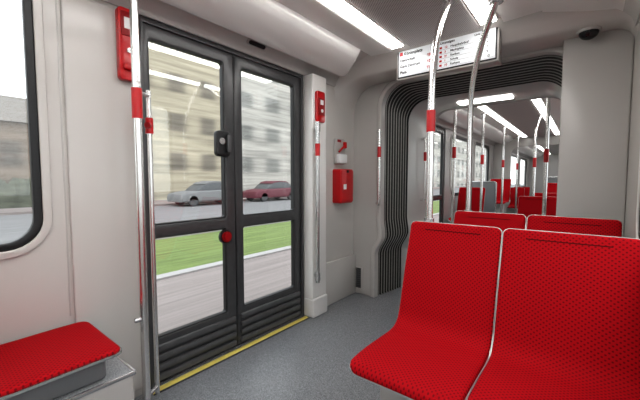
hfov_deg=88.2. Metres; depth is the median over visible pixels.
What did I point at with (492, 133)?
trim
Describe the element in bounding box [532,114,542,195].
pole
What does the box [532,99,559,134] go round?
recessed light
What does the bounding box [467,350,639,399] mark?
seat cushion
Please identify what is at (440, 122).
trim
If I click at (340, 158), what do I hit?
case
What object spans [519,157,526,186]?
window
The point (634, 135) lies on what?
wall
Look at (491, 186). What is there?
wall
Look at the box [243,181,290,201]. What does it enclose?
car
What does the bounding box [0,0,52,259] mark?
window
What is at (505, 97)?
ceiling light
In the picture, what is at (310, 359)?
floor
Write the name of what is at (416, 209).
trim
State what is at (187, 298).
pavement
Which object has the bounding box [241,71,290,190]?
building
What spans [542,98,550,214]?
pole
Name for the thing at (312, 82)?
trim
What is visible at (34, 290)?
wall
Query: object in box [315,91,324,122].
unit
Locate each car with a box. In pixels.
[167,181,221,205]
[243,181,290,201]
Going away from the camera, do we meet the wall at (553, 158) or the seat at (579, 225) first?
the seat at (579, 225)
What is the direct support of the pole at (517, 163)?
on the floor
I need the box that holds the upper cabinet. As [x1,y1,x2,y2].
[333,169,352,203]
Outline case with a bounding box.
[334,138,346,164]
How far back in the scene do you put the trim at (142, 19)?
1.91 m
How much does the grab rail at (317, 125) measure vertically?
1.350 m
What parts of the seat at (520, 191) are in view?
backrest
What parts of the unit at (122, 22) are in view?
release handle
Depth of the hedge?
16.88 m
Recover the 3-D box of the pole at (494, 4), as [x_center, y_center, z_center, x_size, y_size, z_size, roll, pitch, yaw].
[1.052,-0.529,2.169,0.078,1.334,0.465,0,3,5]
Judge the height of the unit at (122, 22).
0.360 m
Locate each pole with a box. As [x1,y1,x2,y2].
[129,0,150,399]
[424,0,455,221]
[451,110,456,223]
[464,0,503,210]
[479,113,485,211]
[500,127,505,212]
[515,136,519,213]
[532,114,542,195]
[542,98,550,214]
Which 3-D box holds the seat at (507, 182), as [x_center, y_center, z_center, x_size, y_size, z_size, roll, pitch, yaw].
[4.162,-0.008,7.744,0.449,0.978,0.651,3,4,39]
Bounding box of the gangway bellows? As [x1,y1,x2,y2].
[378,55,562,295]
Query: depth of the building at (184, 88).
25.01 m
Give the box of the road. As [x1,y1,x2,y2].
[0,184,523,243]
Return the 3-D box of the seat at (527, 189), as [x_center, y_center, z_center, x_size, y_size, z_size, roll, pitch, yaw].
[6.324,0.079,10.443,0.449,0.978,0.651,3,4,39]
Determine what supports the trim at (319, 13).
attached to the ceiling
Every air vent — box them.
[247,38,266,49]
[356,266,361,288]
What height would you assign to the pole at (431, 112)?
1.321 m
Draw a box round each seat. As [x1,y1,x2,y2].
[0,321,121,399]
[349,221,502,399]
[448,187,485,220]
[453,211,525,231]
[467,228,639,399]
[490,179,510,212]
[507,187,524,213]
[514,187,529,195]
[517,196,556,223]
[526,215,622,236]
[535,193,556,196]
[547,183,556,192]
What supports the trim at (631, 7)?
attached to the wall at (634, 135)
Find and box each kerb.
[155,200,438,239]
[156,213,438,280]
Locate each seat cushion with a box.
[350,322,489,399]
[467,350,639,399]
[496,200,508,203]
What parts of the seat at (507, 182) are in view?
backrest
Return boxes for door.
[143,23,237,383]
[234,55,300,343]
[433,125,444,222]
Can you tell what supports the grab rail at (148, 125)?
attached to the pole at (136, 90)
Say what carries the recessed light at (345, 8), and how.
in the ceiling
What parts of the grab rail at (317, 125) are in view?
rail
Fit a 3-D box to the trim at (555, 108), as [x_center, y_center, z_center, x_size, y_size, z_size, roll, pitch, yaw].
[6.173,-1.556,8.174,0.220,0.024,12.400,3,4,39]
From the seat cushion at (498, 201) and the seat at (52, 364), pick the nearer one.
the seat at (52, 364)
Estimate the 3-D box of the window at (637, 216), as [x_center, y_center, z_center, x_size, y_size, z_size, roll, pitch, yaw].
[1.135,-0.366,1.056,0.044,1.272,1.170,3,4,39]
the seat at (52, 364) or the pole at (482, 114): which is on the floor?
the pole at (482, 114)
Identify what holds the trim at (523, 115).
attached to the wall at (553, 140)
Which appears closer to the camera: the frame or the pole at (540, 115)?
the frame
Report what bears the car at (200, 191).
on the road
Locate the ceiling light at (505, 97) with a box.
[457,95,513,104]
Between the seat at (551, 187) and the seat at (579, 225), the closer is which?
the seat at (579, 225)
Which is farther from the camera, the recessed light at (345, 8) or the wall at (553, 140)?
the wall at (553, 140)
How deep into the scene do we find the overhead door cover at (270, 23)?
2.11 m
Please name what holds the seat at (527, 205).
on the floor
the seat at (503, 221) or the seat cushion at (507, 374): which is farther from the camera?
the seat at (503, 221)
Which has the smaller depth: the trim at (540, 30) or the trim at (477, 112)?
the trim at (540, 30)
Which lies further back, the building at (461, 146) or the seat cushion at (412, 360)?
the building at (461, 146)
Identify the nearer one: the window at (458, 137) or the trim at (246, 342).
the trim at (246, 342)
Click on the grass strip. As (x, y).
(184, 252)
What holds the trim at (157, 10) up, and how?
attached to the wall at (34, 290)
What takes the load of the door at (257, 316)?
in the wall at (34, 290)
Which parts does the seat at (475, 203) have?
backrest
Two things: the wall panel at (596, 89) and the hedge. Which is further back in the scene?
the hedge
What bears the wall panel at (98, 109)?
attached to the wall at (34, 290)
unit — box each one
[115,6,131,82]
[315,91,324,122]
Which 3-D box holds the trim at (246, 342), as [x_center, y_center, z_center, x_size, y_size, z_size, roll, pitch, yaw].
[-0.571,1.050,2.419,0.084,0.010,1.310,3,4,39]
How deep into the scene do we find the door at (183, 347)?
2.18 m
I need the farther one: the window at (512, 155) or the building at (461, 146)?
the building at (461, 146)
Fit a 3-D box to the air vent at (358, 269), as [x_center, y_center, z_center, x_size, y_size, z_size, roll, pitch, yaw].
[0.408,0.816,3.473,0.077,0.230,0.027,3,4,39]
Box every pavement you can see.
[0,186,465,215]
[157,215,438,333]
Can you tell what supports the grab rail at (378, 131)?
attached to the frame
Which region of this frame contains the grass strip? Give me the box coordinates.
[155,201,438,274]
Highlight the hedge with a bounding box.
[0,178,31,208]
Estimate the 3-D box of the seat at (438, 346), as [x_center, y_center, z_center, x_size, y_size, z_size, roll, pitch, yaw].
[0.484,0.623,1.470,0.449,0.978,0.651,3,4,39]
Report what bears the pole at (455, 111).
on the floor
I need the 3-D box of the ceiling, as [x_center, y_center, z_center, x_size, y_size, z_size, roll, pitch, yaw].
[3.818,-1.478,6.027,2.260,0.080,18.900,3,4,39]
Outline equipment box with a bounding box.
[53,356,135,399]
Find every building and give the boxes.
[0,95,30,183]
[148,42,220,199]
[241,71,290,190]
[433,132,485,186]
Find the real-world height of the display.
0.249 m
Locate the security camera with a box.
[576,26,601,39]
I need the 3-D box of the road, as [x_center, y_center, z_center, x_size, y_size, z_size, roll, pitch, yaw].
[17.271,-0.599,37.472,100.000,0.300,200.000,3,4,39]
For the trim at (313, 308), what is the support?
attached to the wall at (34, 290)
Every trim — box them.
[55,0,70,315]
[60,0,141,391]
[101,0,367,86]
[139,15,303,388]
[152,315,304,388]
[153,316,307,394]
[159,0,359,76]
[275,0,392,55]
[304,73,325,299]
[304,294,326,317]
[326,254,355,305]
[334,9,638,113]
[348,0,479,46]
[401,81,560,286]
[435,118,530,158]
[438,109,541,157]
[464,107,543,154]
[488,100,558,153]
[497,0,541,21]
[540,0,624,11]
[543,98,560,128]
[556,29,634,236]
[623,0,639,27]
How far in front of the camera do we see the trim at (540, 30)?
2.25 m
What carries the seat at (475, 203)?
on the platform
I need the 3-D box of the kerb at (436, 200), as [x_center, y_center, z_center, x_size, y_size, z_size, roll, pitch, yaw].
[12.388,-0.270,28.570,0.250,0.120,140.000,3,4,39]
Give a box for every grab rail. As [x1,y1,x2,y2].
[142,90,159,394]
[314,121,319,282]
[375,129,380,204]
[420,138,426,200]
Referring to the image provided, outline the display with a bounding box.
[397,27,502,83]
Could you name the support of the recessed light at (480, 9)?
in the ceiling
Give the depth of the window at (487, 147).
8.16 m
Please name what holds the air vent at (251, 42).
attached to the wall at (34, 290)
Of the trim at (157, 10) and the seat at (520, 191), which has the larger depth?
the seat at (520, 191)
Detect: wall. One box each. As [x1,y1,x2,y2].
[0,0,528,344]
[435,96,560,120]
[472,181,496,212]
[493,135,558,212]
[528,154,558,195]
[547,176,557,182]
[624,21,639,237]
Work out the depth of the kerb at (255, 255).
5.61 m
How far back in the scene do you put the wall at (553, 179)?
7.57 m
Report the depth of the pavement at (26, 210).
19.20 m
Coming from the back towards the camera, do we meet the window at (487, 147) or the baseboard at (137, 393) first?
the window at (487, 147)
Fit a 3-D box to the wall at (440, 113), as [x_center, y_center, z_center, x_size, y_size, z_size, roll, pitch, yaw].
[1.900,-0.170,3.717,2.140,2.290,0.070,3,4,39]
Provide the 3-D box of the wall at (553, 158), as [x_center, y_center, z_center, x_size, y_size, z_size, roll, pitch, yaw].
[9.702,-0.762,13.401,2.100,2.300,0.080,3,4,39]
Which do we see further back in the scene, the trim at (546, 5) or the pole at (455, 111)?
the pole at (455, 111)
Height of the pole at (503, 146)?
2.250 m
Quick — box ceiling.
[496,10,559,136]
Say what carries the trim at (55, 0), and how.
attached to the wall at (34, 290)
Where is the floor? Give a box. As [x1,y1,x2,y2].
[135,287,401,399]
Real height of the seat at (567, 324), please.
0.978 m
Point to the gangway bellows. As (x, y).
(402, 100)
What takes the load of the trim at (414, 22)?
attached to the ceiling
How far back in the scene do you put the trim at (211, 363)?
2.23 m
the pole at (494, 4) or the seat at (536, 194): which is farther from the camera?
the seat at (536, 194)
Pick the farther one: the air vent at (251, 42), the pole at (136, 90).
the air vent at (251, 42)
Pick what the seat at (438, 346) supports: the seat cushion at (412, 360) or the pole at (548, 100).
the seat cushion at (412, 360)
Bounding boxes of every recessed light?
[320,0,403,48]
[463,0,497,24]
[478,106,526,136]
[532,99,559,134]
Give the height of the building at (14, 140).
6.420 m
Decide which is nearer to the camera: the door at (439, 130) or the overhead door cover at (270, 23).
the overhead door cover at (270, 23)
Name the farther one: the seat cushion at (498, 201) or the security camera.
the seat cushion at (498, 201)
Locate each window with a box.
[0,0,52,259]
[449,134,472,197]
[473,142,489,180]
[510,154,519,187]
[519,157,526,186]
[635,147,639,238]
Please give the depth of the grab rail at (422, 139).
3.81 m
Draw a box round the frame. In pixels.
[353,53,562,296]
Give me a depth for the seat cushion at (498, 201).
7.53 m
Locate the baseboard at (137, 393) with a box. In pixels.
[134,388,141,397]
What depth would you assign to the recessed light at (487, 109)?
5.67 m
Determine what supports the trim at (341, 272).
attached to the wall at (34, 290)

